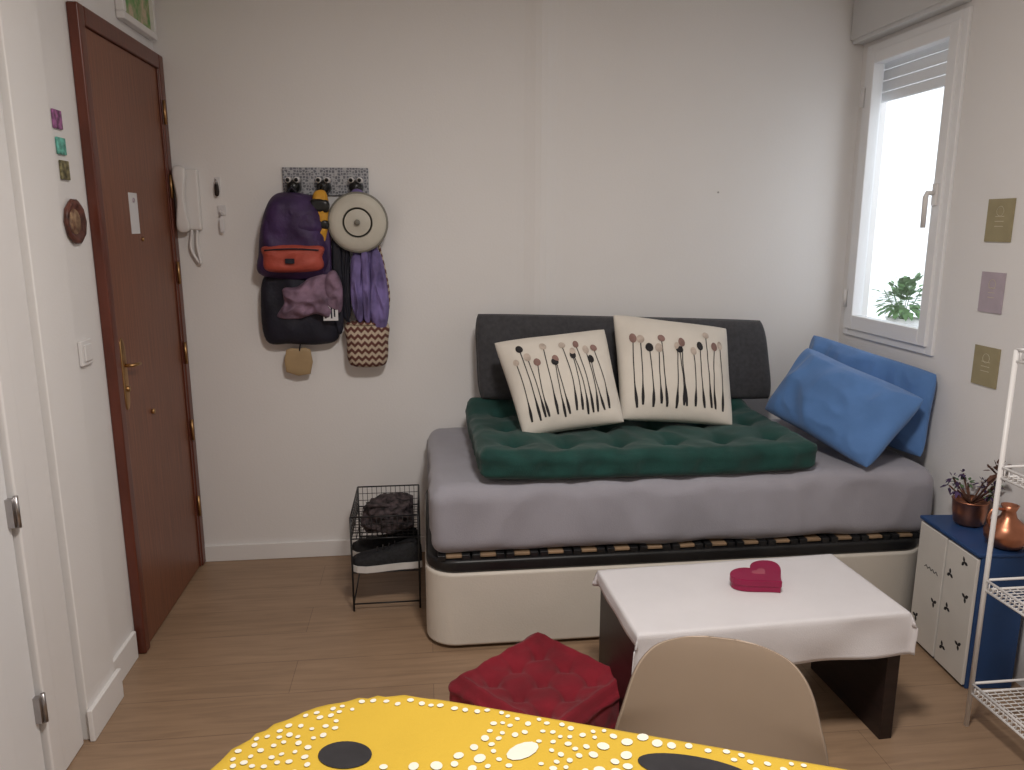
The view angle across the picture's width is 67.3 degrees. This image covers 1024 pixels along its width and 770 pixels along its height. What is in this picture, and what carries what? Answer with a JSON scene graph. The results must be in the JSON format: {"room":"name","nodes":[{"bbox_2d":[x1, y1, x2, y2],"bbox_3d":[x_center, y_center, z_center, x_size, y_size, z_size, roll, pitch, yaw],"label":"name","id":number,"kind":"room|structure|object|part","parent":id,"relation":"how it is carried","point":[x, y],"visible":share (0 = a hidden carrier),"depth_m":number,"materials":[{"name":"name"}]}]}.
{"room":"studio apartment","nodes":[
{"label":"studio apartment","id":0,"kind":"room"},
{"bbox_2d":[36,0,152,656],"bbox_3d":[-1.171,0.035,0.766,0.100,2.560,4.940,-1,12,-6],"label":"wall","id":1,"kind":"structure","parent":0,"point":[52,14],"depth_m":2.38,"materials":[{"name":"paint"}]},
{"bbox_2d":[0,451,44,769],"bbox_3d":[-1.176,0.161,1.457,0.036,2.019,0.735,-1,12,-6],"label":"leaf","id":2,"kind":"object","parent":1,"relation":"attached to","point":[13,637],"depth_m":1.86,"materials":[{"name":"wood"}]},
{"bbox_3d":[-1.172,0.665,1.565,0.006,0.700,0.480,-1,12,-6],"label":"low panel groove","id":3,"kind":"part","parent":2,"relation":"part of","materials":[{"name":"white wood"}]},
{"bbox_3d":[-1.207,0.309,1.852,0.016,0.072,0.014,-1,12,-6],"label":"hinge","id":4,"kind":"part","parent":2,"relation":"part of","materials":[{"name":"silver metal"}]},
{"bbox_3d":[-1.207,0.828,1.960,0.016,0.072,0.014,-1,12,-6],"label":"hinge","id":5,"kind":"part","parent":2,"relation":"part of","materials":[{"name":"silver metal"}]},
{"bbox_2d":[0,289,64,769],"bbox_3d":[-1.223,0.044,1.847,0.034,2.099,0.060,-1,12,-6],"label":"bead","id":6,"kind":"object","parent":1,"relation":"attached to","point":[10,439],"visible":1,"depth_m":1.92},
{"bbox_2d":[0,94,83,769],"bbox_3d":[-1.240,0.024,1.943,0.022,2.099,0.140,-1,12,-6],"label":"door frame","id":7,"kind":"structure","parent":1,"relation":"attached to","point":[12,283],"depth_m":1.99,"materials":[{"name":"white wood"}]},
{"bbox_2d":[12,495,21,527],"bbox_3d":[-1.198,0.307,1.862,0.012,0.080,0.012,-1,12,-6],"label":"hinge","id":8,"kind":"object","parent":7,"relation":"attached to","point":[16,501],"depth_m":1.86,"materials":[{"name":"metal"}]},
{"bbox_2d":[40,692,48,722],"bbox_3d":[-1.198,0.826,1.970,0.012,0.080,0.012,-1,12,-6],"label":"hinge","id":9,"kind":"object","parent":7,"relation":"attached to","point":[43,697],"depth_m":1.97,"materials":[{"name":"metal"}]},
{"bbox_2d":[0,0,113,739],"bbox_3d":[-1.255,-0.238,2.077,0.035,2.560,0.200,-1,12,-6],"label":"trim","id":10,"kind":"structure","parent":1,"relation":"attached to","point":[23,92],"depth_m":2.08,"materials":[{"name":"paint"}]},
{"bbox_2d":[51,108,62,129],"bbox_3d":[-1.291,-0.754,2.182,0.007,0.052,0.052,-1,12,-6],"label":"magnet","id":11,"kind":"object","parent":1,"relation":"attached to","point":[56,115],"visible":1,"depth_m":2.17},
{"bbox_2d":[55,137,66,154],"bbox_3d":[-1.292,-0.684,2.203,0.007,0.047,0.052,-1,12,-6],"label":"magnet","id":12,"kind":"object","parent":1,"relation":"attached to","point":[60,142],"visible":1,"depth_m":2.19},
{"bbox_2d":[58,160,70,179],"bbox_3d":[-1.293,-0.621,2.222,0.007,0.054,0.052,-1,12,-6],"label":"magnet","id":13,"kind":"object","parent":1,"relation":"attached to","point":[63,165],"visible":1,"depth_m":2.21},
{"bbox_2d":[63,199,86,243],"bbox_3d":[-1.291,-0.483,2.274,0.015,0.129,0.136,-1,12,-6],"label":"decorative plate","id":14,"kind":"object","parent":1,"relation":"attached to","point":[74,219],"visible":1,"depth_m":2.27,"materials":[{"name":"brown ceramic"}]},
{"bbox_2d":[77,339,92,366],"bbox_3d":[-1.288,-0.098,2.327,0.016,0.075,0.073,-1,12,-6],"label":"light switch","id":15,"kind":"object","parent":1,"relation":"attached to","point":[84,346],"visible":1,"depth_m":2.31,"materials":[{"name":"white plastic"}]},
{"bbox_2d":[66,1,149,653],"bbox_3d":[-1.298,-0.098,2.494,0.034,2.114,0.045,-1,12,-6],"label":"door frame","id":16,"kind":"structure","parent":1,"relation":"attached to","point":[75,12],"depth_m":2.45,"materials":[{"name":"brown wood"}]},
{"bbox_2d":[87,631,137,741],"bbox_3d":[-1.260,0.942,2.443,0.050,0.100,0.455,-1,12,-6],"label":"baseboard","id":17,"kind":"structure","parent":1,"relation":"attached to","point":[99,713],"depth_m":2.37,"materials":[{"name":"white wood"}]},
{"bbox_2d":[83,6,158,67],"bbox_3d":[-1.338,-1.178,2.633,0.034,0.055,0.670,-1,12,-6],"label":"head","id":18,"kind":"object","parent":1,"relation":"attached to","point":[94,23],"visible":0.64,"depth_m":2.57},
{"bbox_2d":[115,0,157,40],"bbox_3d":[-1.361,-1.447,2.769,0.029,0.315,0.340,-1,12,-6],"label":"framed picture","id":19,"kind":"object","parent":1,"relation":"attached to","point":[140,15],"visible":1,"depth_m":2.81},
{"bbox_3d":[-1.344,-1.415,2.616,0.029,0.265,0.025,-1,12,-6],"label":"frame","id":20,"kind":"part","parent":19,"relation":"part of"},
{"bbox_2d":[125,0,150,29],"bbox_3d":[-1.369,-1.447,2.768,0.014,0.265,0.290,-1,12,-6],"label":"print","id":21,"kind":"object","parent":19,"relation":"on","point":[138,11],"depth_m":2.82},
{"bbox_3d":[-1.379,-1.479,2.922,0.029,0.265,0.025,-1,12,-6],"label":"frame","id":22,"kind":"part","parent":19,"relation":"part of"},
{"bbox_2d":[85,28,201,640],"bbox_3d":[-1.340,-0.146,2.847,0.030,2.050,0.666,-1,12,-6],"label":"leaf","id":23,"kind":"object","parent":1,"relation":"attached to","point":[124,86],"depth_m":2.81,"materials":[{"name":"brown wood"}]},
{"bbox_2d":[119,338,129,409],"bbox_3d":[-1.296,-0.035,2.577,0.008,0.248,0.041,-1,12,-6],"label":"plate","id":24,"kind":"object","parent":23,"relation":"attached to","point":[121,343],"visible":1,"depth_m":2.57,"materials":[{"name":"gold metal"}]},
{"bbox_2d":[125,362,141,366],"bbox_3d":[-1.280,-0.069,2.603,0.039,0.017,0.072,-1,12,-6],"label":"lever","id":25,"kind":"object","parent":24,"relation":"attached to","point":[137,363],"visible":1,"depth_m":2.57,"materials":[{"name":"gold metal"}]},
{"bbox_2d":[128,192,139,233],"bbox_3d":[-1.323,-0.601,2.693,0.001,0.140,0.080,-1,12,-6],"label":"note","id":26,"kind":"object","parent":23,"relation":"attached to","point":[133,207],"visible":1,"depth_m":2.69,"materials":[{"name":"paper"}]},
{"bbox_3d":[-1.364,-0.212,3.165,0.006,2.050,0.016,-1,12,-6],"label":"leaf edge","id":27,"kind":"part","parent":23,"relation":"part of","materials":[{"name":"brown wood"}]},
{"bbox_2d":[162,100,166,124],"bbox_3d":[-1.354,-1.063,2.999,0.011,0.090,0.011,3,12,16],"label":"hinge","id":28,"kind":"object","parent":1,"relation":"attached to","point":[163,101],"visible":1,"depth_m":3.00,"materials":[{"name":"gold metal"}]},
{"bbox_2d":[169,175,173,197],"bbox_3d":[-1.354,-0.789,3.056,0.011,0.090,0.011,3,12,16],"label":"hinge","id":29,"kind":"object","parent":1,"relation":"attached to","point":[170,176],"visible":1,"depth_m":3.05,"materials":[{"name":"gold metal"}]},
{"bbox_2d":[176,262,180,283],"bbox_3d":[-1.354,-0.456,3.125,0.011,0.090,0.011,3,12,16],"label":"hinge","id":30,"kind":"object","parent":1,"relation":"attached to","point":[177,263],"visible":1,"depth_m":3.12,"materials":[{"name":"gold metal"}]},
{"bbox_2d":[155,54,205,565],"bbox_3d":[-1.378,-0.243,3.192,0.034,2.114,0.050,-1,12,-6],"label":"door frame","id":31,"kind":"structure","parent":1,"relation":"attached to","point":[161,71],"depth_m":3.17,"materials":[{"name":"brown wood"}]},
{"bbox_2d":[183,342,187,363],"bbox_3d":[-1.354,-0.133,3.192,0.011,0.090,0.011,3,12,16],"label":"hinge","id":32,"kind":"object","parent":1,"relation":"attached to","point":[184,343],"visible":1,"depth_m":3.19,"materials":[{"name":"gold metal"}]},
{"bbox_2d":[190,419,194,439],"bbox_3d":[-1.354,0.190,3.260,0.011,0.090,0.011,3,12,16],"label":"hinge","id":33,"kind":"object","parent":1,"relation":"attached to","point":[191,420],"visible":1,"depth_m":3.26,"materials":[{"name":"gold metal"}]},
{"bbox_2d":[197,496,200,515],"bbox_3d":[-1.354,0.523,3.329,0.011,0.090,0.011,3,12,16],"label":"hinge","id":34,"kind":"object","parent":1,"relation":"attached to","point":[198,497],"visible":1,"depth_m":3.33,"materials":[{"name":"gold metal"}]},
{"bbox_2d":[153,0,863,544],"bbox_3d":[0.051,-0.509,3.379,3.130,2.560,0.112,-1,12,-6],"label":"wall","id":35,"kind":"structure","parent":0,"point":[537,157],"depth_m":3.28,"materials":[{"name":"paint"}]},
{"bbox_2d":[172,165,202,264],"bbox_3d":[-1.306,-0.683,3.106,0.091,0.392,0.066,-1,12,-6],"label":"intercom","id":36,"kind":"object","parent":35,"relation":"attached to","point":[186,181],"visible":1,"depth_m":3.09,"materials":[{"name":"white plastic"}]},
{"bbox_3d":[-1.295,-0.564,3.143,0.047,0.143,0.017,-1,12,-6],"label":"cord","id":37,"kind":"part","parent":36,"relation":"part of","materials":[{"name":"white plastic"}]},
{"bbox_2d":[214,177,220,195],"bbox_3d":[-1.194,-0.802,3.111,0.020,0.076,0.032,-1,12,-6],"label":"hook","id":38,"kind":"object","parent":35,"relation":"attached to","point":[217,189],"visible":1,"depth_m":3.11,"materials":[{"name":"plastic"}]},
{"bbox_2d":[218,205,225,232],"bbox_3d":[-1.184,-0.678,3.138,0.030,0.111,0.032,-1,12,-6],"label":"hook","id":39,"kind":"object","parent":35,"relation":"attached to","point":[221,208],"visible":1,"depth_m":3.14,"materials":[{"name":"plastic"}]},
{"bbox_3d":[-1.185,-0.715,3.143,0.030,0.040,0.008,-1,12,-6],"label":"plate","id":40,"kind":"part","parent":39,"relation":"part of","materials":[{"name":"plastic"}]},
{"bbox_2d":[261,237,343,344],"bbox_3d":[-0.869,-0.426,3.146,0.346,0.546,0.137,-1,12,-6],"label":"tote bag","id":41,"kind":"object","parent":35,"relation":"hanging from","point":[310,311],"visible":0.94,"depth_m":3.15,"materials":[{"name":"fabric"}]},
{"bbox_2d":[284,344,312,375],"bbox_3d":[-0.904,-0.121,3.249,0.119,0.168,0.010,-1,12,-6],"label":"luggage tag","id":42,"kind":"object","parent":41,"relation":"hanging from","point":[298,361],"visible":0.98,"depth_m":3.25,"materials":[{"name":"beige leather"}]},
{"bbox_2d":[344,245,389,366],"bbox_3d":[-0.607,-0.428,3.192,0.195,0.725,0.080,-1,12,-6],"label":"shoulder bag","id":43,"kind":"object","parent":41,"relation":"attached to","point":[367,344],"visible":0.88,"depth_m":3.21,"materials":[{"name":"fabric"}]},
{"bbox_2d":[341,248,350,321],"bbox_3d":[-0.684,-0.502,3.175,0.048,0.485,0.022,-1,12,-6],"label":"strap","id":44,"kind":"object","parent":43,"relation":"attached to","point":[347,296],"visible":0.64,"depth_m":3.19,"materials":[{"name":"fabric"}]},
{"bbox_2d":[205,536,424,561],"bbox_3d":[-0.683,0.735,3.500,1.380,0.075,0.014,-1,12,-6],"label":"baseboard","id":45,"kind":"structure","parent":35,"relation":"attached to","point":[339,547],"depth_m":3.45,"materials":[{"name":"white wood"}]},
{"bbox_2d":[282,167,368,194],"bbox_3d":[-0.761,-0.830,3.131,0.345,0.110,0.079,-1,12,-6],"label":"coat rack","id":46,"kind":"object","parent":35,"relation":"attached to","point":[306,180],"visible":0.84,"depth_m":3.15,"materials":[{"name":"white plastic"}]},
{"bbox_2d":[257,187,331,279],"bbox_3d":[-0.886,-0.580,3.094,0.302,0.427,0.154,-1,12,-6],"label":"backpack","id":47,"kind":"object","parent":46,"relation":"hanging from","point":[292,245],"visible":0.96,"depth_m":3.05,"materials":[{"name":"purple fabric"}]},
{"bbox_2d":[310,183,329,240],"bbox_3d":[-0.770,-0.684,3.095,0.078,0.250,0.059,-1,12,-6],"label":"umbrella","id":48,"kind":"object","parent":46,"relation":"hanging from","point":[319,200],"visible":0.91,"depth_m":3.07,"materials":[{"name":"fabric"}]},
{"bbox_2d":[328,191,387,252],"bbox_3d":[-0.626,-0.664,3.135,0.244,0.248,0.131,-1,12,-6],"label":"hat","id":49,"kind":"object","parent":46,"relation":"hanging from","point":[358,222],"visible":1,"depth_m":3.10,"materials":[{"name":"beige wicker"}]},
{"bbox_2d":[350,189,388,327],"bbox_3d":[-0.592,-0.504,3.172,0.158,0.595,0.086,-1,12,-6],"label":"scarf","id":50,"kind":"object","parent":46,"relation":"hanging from","point":[368,281],"visible":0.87,"depth_m":3.17,"materials":[{"name":"purple fabric"}]},
{"bbox_2d":[66,552,1023,769],"bbox_3d":[0.334,1.302,1.204,3.130,0.100,5.140,-1,12,-6],"label":"floor","id":51,"kind":"structure","parent":0,"point":[247,647],"depth_m":2.55,"materials":[{"name":"laminate"}]},
{"bbox_2d":[349,484,420,611],"bbox_3d":[-0.506,0.651,3.135,0.262,0.388,0.358,-1,12,-6],"label":"shoe rack","id":52,"kind":"object","parent":51,"relation":"on","point":[356,501],"visible":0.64,"depth_m":2.98,"materials":[{"name":"black metal"}]},
{"bbox_2d":[352,527,419,555],"bbox_3d":[-0.513,0.628,3.114,0.273,0.114,0.104,-1,12,-3],"label":"sneaker","id":53,"kind":"object","parent":52,"relation":"on","point":[358,546],"visible":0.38,"depth_m":3.08,"materials":[{"name":"black fabric"}]},
{"bbox_2d":[353,537,421,572],"bbox_3d":[-0.490,0.653,2.998,0.273,0.114,0.104,-2,12,-10],"label":"sneaker","id":54,"kind":"object","parent":52,"relation":"on","point":[403,554],"visible":0.91,"depth_m":2.97,"materials":[{"name":"black fabric"}]},
{"bbox_2d":[361,492,413,533],"bbox_3d":[-0.497,0.493,3.068,0.205,0.122,0.252,-1,12,-6],"label":"crumpled bag","id":55,"kind":"object","parent":52,"relation":"on","point":[399,503],"visible":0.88,"depth_m":2.98,"materials":[{"name":"black fabric"}]},
{"bbox_2d":[211,695,846,769],"bbox_3d":[0.140,0.959,0.776,1.282,0.748,0.885,3,12,15],"label":"dining table","id":56,"kind":"object","parent":51,"relation":"on","point":[401,732],"visible":1,"depth_m":1.09,"materials":[{"name":"yellow wood"}]},
{"bbox_2d":[448,632,619,728],"bbox_3d":[0.093,0.939,2.318,0.429,0.150,0.426,11,16,42],"label":"floor cushion","id":57,"kind":"object","parent":51,"relation":"on","point":[539,675],"visible":0.64,"depth_m":2.29,"materials":[{"name":"red fabric"}]},
{"bbox_2d":[425,419,932,645],"bbox_3d":[0.586,0.536,3.156,1.876,0.605,0.849,-1,12,-6],"label":"daybed","id":58,"kind":"object","parent":51,"relation":"on","point":[507,560],"visible":0.66,"depth_m":2.72,"materials":[{"name":"grey fabric"}]},
{"bbox_2d":[475,314,619,399],"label":"cushion","id":59,"kind":"object","parent":58,"relation":"on","point":[490,329],"depth_m":3.21,"materials":[{"name":"grey fabric"}]},
{"bbox_2d":[465,397,817,479],"bbox_3d":[0.450,0.182,3.015,1.239,0.156,0.771,-1,12,-6],"label":"cushion","id":60,"kind":"object","parent":58,"relation":"on","point":[753,443],"visible":0.74,"depth_m":2.72,"materials":[{"name":"green fabric"}]},
{"bbox_2d":[494,330,623,432],"bbox_3d":[0.177,-0.013,2.963,0.470,0.369,0.277,-1,12,-6],"label":"throw cushion","id":61,"kind":"object","parent":60,"relation":"on","point":[561,382],"visible":0.97,"depth_m":2.90,"materials":[{"name":"beige fabric"}]},
{"bbox_2d":[613,315,731,424],"bbox_3d":[0.651,-0.062,3.053,0.488,0.409,0.282,-1,12,-6],"label":"throw cushion","id":62,"kind":"object","parent":60,"relation":"on","point":[669,371],"visible":1,"depth_m":2.98,"materials":[{"name":"beige fabric"}]},
{"bbox_3d":[0.583,0.527,3.156,1.862,0.046,0.837,-1,12,-6],"label":"slat frame","id":63,"kind":"part","parent":58,"relation":"part of","materials":[{"name":"black metal"}]},
{"bbox_3d":[0.593,0.370,3.120,1.862,0.267,0.846,-1,12,-6],"label":"mattress","id":64,"kind":"part","parent":58,"relation":"part of","materials":[{"name":"grey fabric"}]},
{"bbox_2d":[641,317,770,398],"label":"cushion","id":65,"kind":"object","parent":58,"relation":"on","point":[749,368],"depth_m":3.32,"materials":[{"name":"grey fabric"}]},
{"bbox_2d":[765,348,922,466],"bbox_3d":[1.263,0.071,2.988,0.291,0.351,0.549,-4,12,-19],"label":"bed pillow","id":66,"kind":"object","parent":58,"relation":"on","point":[856,413],"visible":1,"depth_m":2.87,"materials":[{"name":"blue fabric"}]},
{"bbox_2d":[809,335,936,456],"bbox_3d":[1.415,0.027,3.136,0.184,0.372,0.647,-5,13,-21],"label":"bed pillow","id":67,"kind":"object","parent":58,"relation":"on","point":[911,439],"visible":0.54,"depth_m":2.93,"materials":[{"name":"blue fabric"}]},
{"bbox_2d":[615,636,828,765],"bbox_3d":[0.313,0.867,1.200,0.422,0.760,0.504,3,12,13],"label":"dining chair","id":68,"kind":"object","parent":51,"relation":"on","point":[727,693],"visible":0.9,"depth_m":1.34,"materials":[{"name":"beige plastic"}]},
{"bbox_2d":[592,554,917,738],"bbox_3d":[0.696,0.809,2.329,0.832,0.408,0.429,-2,12,-9],"label":"coffee table","id":69,"kind":"object","parent":51,"relation":"on","point":[854,636],"visible":0.88,"depth_m":2.21,"materials":[{"name":"white wood"}]},
{"bbox_3d":[0.328,0.836,2.277,0.040,0.375,0.376,-2,12,-9],"label":"leg panel","id":70,"kind":"part","parent":69,"relation":"part of","materials":[{"name":"brown wood"}]},
{"bbox_2d":[730,560,781,592],"bbox_3d":[0.739,0.578,2.338,0.149,0.038,0.163,3,12,16],"label":"box","id":71,"kind":"object","parent":69,"relation":"on","point":[762,575],"visible":1,"depth_m":2.29,"materials":[{"name":"metal"}]},
{"bbox_2d":[752,568,764,573],"bbox_3d":[0.745,0.562,2.324,0.043,0.001,0.039,1,12,5],"label":"print","id":72,"kind":"object","parent":71,"relation":"on","point":[754,570],"depth_m":2.32},
{"bbox_3d":[1.061,0.813,2.390,0.040,0.375,0.376,-2,12,-9],"label":"leg panel","id":73,"kind":"part","parent":69,"relation":"part of","materials":[{"name":"brown wood"}]},
{"bbox_2d":[911,515,1023,688],"bbox_3d":[1.531,0.721,2.604,0.167,0.467,0.336,0,12,-1],"label":"storage cabinet","id":74,"kind":"object","parent":51,"relation":"on","point":[951,558],"visible":0.98,"depth_m":2.49,"materials":[{"name":"white wood"}]},
{"bbox_3d":[1.453,0.709,2.684,0.012,0.435,0.157,0,12,-1],"label":"door panel","id":75,"kind":"part","parent":74,"relation":"part of","materials":[{"name":"white wood"}]},
{"bbox_3d":[1.458,0.742,2.522,0.012,0.435,0.157,0,12,-1],"label":"door panel","id":76,"kind":"part","parent":74,"relation":"part of","materials":[{"name":"white wood"}]},
{"bbox_3d":[1.531,0.498,2.558,0.167,0.012,0.336,0,12,-1],"label":"panel","id":77,"kind":"part","parent":74,"relation":"part of","materials":[{"name":"blue wood"}]},
{"bbox_2d":[940,459,1010,527],"bbox_3d":[1.567,0.351,2.610,0.198,0.254,0.177,7,14,32],"label":"potted plant","id":78,"kind":"object","parent":74,"relation":"on","point":[968,510],"visible":0.88,"depth_m":2.59,"materials":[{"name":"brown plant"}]},
{"bbox_3d":[1.501,0.351,2.649,0.054,0.052,0.032,4,12,17],"label":"flower","id":79,"kind":"part","parent":78,"relation":"part of","materials":[{"name":"purple plant"}]},
{"bbox_3d":[1.494,0.354,2.582,0.049,0.054,0.038,-9,15,-38],"label":"flower","id":80,"kind":"part","parent":78,"relation":"part of","materials":[{"name":"purple plant"}]},
{"bbox_3d":[1.566,0.312,2.674,0.025,0.049,0.049,9,15,38],"label":"flower","id":81,"kind":"part","parent":78,"relation":"part of","materials":[{"name":"purple plant"}]},
{"bbox_3d":[1.591,0.339,2.673,0.040,0.044,0.046,-6,13,-27],"label":"flower","id":82,"kind":"part","parent":78,"relation":"part of","materials":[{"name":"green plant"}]},
{"bbox_3d":[1.561,0.432,2.624,0.116,0.090,0.116,-1,12,-6],"label":"pot","id":83,"kind":"part","parent":78,"relation":"part of","materials":[{"name":"orange metal"}]},
{"bbox_2d":[983,502,1023,550],"bbox_3d":[1.567,0.446,2.433,0.128,0.140,0.128,6,13,27],"label":"copper vase","id":84,"kind":"object","parent":74,"relation":"on","point":[1009,532],"visible":0.87,"depth_m":2.40,"materials":[{"name":"brown metal"}]},
{"bbox_3d":[1.521,0.418,2.421,0.056,0.073,0.010,-1,12,-6],"label":"handle","id":85,"kind":"part","parent":84,"relation":"part of","materials":[{"name":"orange metal"}]},
{"bbox_2d":[964,348,1023,739],"bbox_3d":[1.534,0.507,1.971,0.303,1.144,0.499,-1,12,-6],"label":"shelf unit","id":86,"kind":"object","parent":51,"relation":"on","point":[1001,467],"visible":1,"depth_m":2.18,"materials":[{"name":"white metal"}]},
{"bbox_2d":[838,0,1023,686],"bbox_3d":[1.837,-0.035,1.099,0.106,2.560,4.940,-1,12,-6],"label":"wall","id":87,"kind":"structure","parent":0,"point":[966,424],"depth_m":2.64,"materials":[{"name":"paint"}]},
{"bbox_2d":[843,45,884,334],"bbox_3d":[1.539,-0.830,3.366,0.062,1.223,0.039,-1,12,-6],"label":"frame","id":88,"kind":"object","parent":87,"relation":"attached to","point":[870,48],"visible":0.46,"depth_m":3.36,"materials":[{"name":"plastic"}]},
{"bbox_2d":[847,329,924,353],"bbox_3d":[1.572,-0.191,3.200,0.062,0.039,0.550,-1,12,-6],"label":"frame","id":89,"kind":"object","parent":87,"relation":"attached to","point":[903,345],"visible":0.61,"depth_m":3.16,"materials":[{"name":"plastic"}]},
{"bbox_2d":[843,9,962,346],"bbox_3d":[1.559,-0.787,3.081,0.088,1.192,0.583,-1,12,-6],"label":"window","id":90,"kind":"structure","parent":87,"relation":"in","point":[936,32],"depth_m":3.07,"materials":[{"name":"plastic"}]},
{"bbox_3d":[1.493,-0.390,3.446,0.015,0.080,0.015,-6,13,-28],"label":"sash hinge","id":91,"kind":"part","parent":90,"relation":"part of","materials":[{"name":"white metal"}]},
{"bbox_3d":[1.493,-1.222,3.273,0.015,0.080,0.015,-6,13,-28],"label":"sash hinge","id":92,"kind":"part","parent":90,"relation":"part of","materials":[{"name":"white metal"}]},
{"bbox_3d":[1.523,-0.821,3.327,0.046,1.158,0.048,-1,12,-6],"label":"sash","id":93,"kind":"part","parent":90,"relation":"part of","materials":[{"name":"white plastic"}]},
{"bbox_3d":[1.552,-0.232,3.187,0.046,0.063,0.469,-1,12,-6],"label":"sash bottom","id":94,"kind":"part","parent":90,"relation":"part of","materials":[{"name":"white plastic"}]},
{"bbox_3d":[1.552,-1.312,2.962,0.046,0.048,0.469,-1,12,-6],"label":"sash","id":95,"kind":"part","parent":90,"relation":"part of","materials":[{"name":"plastic"}]},
{"bbox_3d":[1.572,-1.350,2.959,0.062,0.039,0.550,-1,12,-6],"label":"frame","id":96,"kind":"part","parent":90,"relation":"part of","materials":[{"name":"plastic"}]},
{"bbox_2d":[920,191,934,227],"bbox_3d":[1.530,-0.647,2.834,0.042,0.134,0.020,-1,12,-6],"label":"handle","id":97,"kind":"object","parent":90,"relation":"attached to","point":[927,193],"visible":1,"depth_m":2.83,"materials":[{"name":"white plastic"}]},
{"bbox_3d":[1.554,-0.700,2.825,0.010,0.080,0.026,-1,12,-6],"label":"handle","id":98,"kind":"part","parent":90,"relation":"part of","materials":[{"name":"white plastic"}]},
{"bbox_3d":[1.582,-0.716,2.824,0.046,1.158,0.048,-1,12,-6],"label":"sash","id":99,"kind":"part","parent":90,"relation":"part of","materials":[{"name":"white plastic"}]},
{"bbox_2d":[851,0,971,43],"bbox_3d":[1.517,-1.483,2.946,0.067,0.195,0.670,-1,12,-6],"label":"box","id":100,"kind":"object","parent":87,"relation":"attached to","point":[872,20],"visible":1,"depth_m":3.03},
{"bbox_2d":[881,75,945,102],"bbox_3d":[1.624,-1.169,3.003,0.013,0.043,0.610,-1,12,-6],"label":"shutter slat","id":101,"kind":"object","parent":87,"relation":"attached to","point":[938,82],"visible":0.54,"depth_m":3.08,"materials":[{"name":"plastic"}]},
{"bbox_2d":[882,62,946,91],"bbox_3d":[1.624,-1.214,2.994,0.013,0.043,0.610,-1,12,-6],"label":"shutter slat","id":102,"kind":"object","parent":87,"relation":"attached to","point":[937,70],"visible":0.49,"depth_m":3.07,"materials":[{"name":"plastic"}]},
{"bbox_2d":[883,49,947,80],"bbox_3d":[1.624,-1.258,2.984,0.013,0.043,0.610,-1,12,-6],"label":"shutter slat","id":103,"kind":"object","parent":87,"relation":"attached to","point":[940,57],"visible":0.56,"depth_m":3.06,"materials":[{"name":"plastic"}]},
{"bbox_2d":[884,41,948,69],"bbox_3d":[1.624,-1.302,2.975,0.013,0.043,0.610,-1,12,-6],"label":"shutter slat","id":104,"kind":"object","parent":87,"relation":"attached to","point":[943,46],"visible":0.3,"depth_m":3.05,"materials":[{"name":"plastic"}]},
{"bbox_2d":[925,6,973,355],"bbox_3d":[1.605,-0.711,2.793,0.062,1.223,0.039,-1,12,-6],"label":"frame","id":105,"kind":"object","parent":87,"relation":"attached to","point":[967,14],"visible":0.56,"depth_m":2.77,"materials":[{"name":"plastic"}]},
{"bbox_2d":[994,206,1003,226],"bbox_3d":[1.613,-0.558,2.543,0.002,0.067,0.040,-1,12,-6],"label":"print","id":106,"kind":"object","parent":87,"relation":"attached to","point":[998,210],"depth_m":2.55},
{"bbox_3d":[1.785,-0.197,3.609,0.348,0.055,1.700,-1,12,-6],"label":"window ledge","id":107,"kind":"object","parent":87,"relation":"attached to","visible":0},
{"bbox_2d":[871,272,922,326],"bbox_3d":[1.784,-0.360,3.503,0.302,0.306,0.287,9,15,37],"label":"potted plant","id":108,"kind":"object","parent":107,"relation":"on","point":[906,286],"visible":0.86,"depth_m":3.46,"materials":[{"name":"green plant"}]},
{"bbox_3d":[1.787,-0.259,3.524,0.150,0.100,0.150,-1,12,-6],"label":"pot","id":109,"kind":"part","parent":108,"relation":"part of","materials":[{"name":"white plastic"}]},
{"label":"outside","id":110,"kind":"structure","parent":0,"visible":0},
{"bbox_2d":[867,62,945,319],"bbox_3d":[2.766,-1.852,5.074,0.100,5.500,8.000,-1,12,-6],"label":"sky","id":111,"kind":"structure","parent":110,"point":[912,123],"depth_m":5.29,"materials":[{"name":"white"}]}
]}

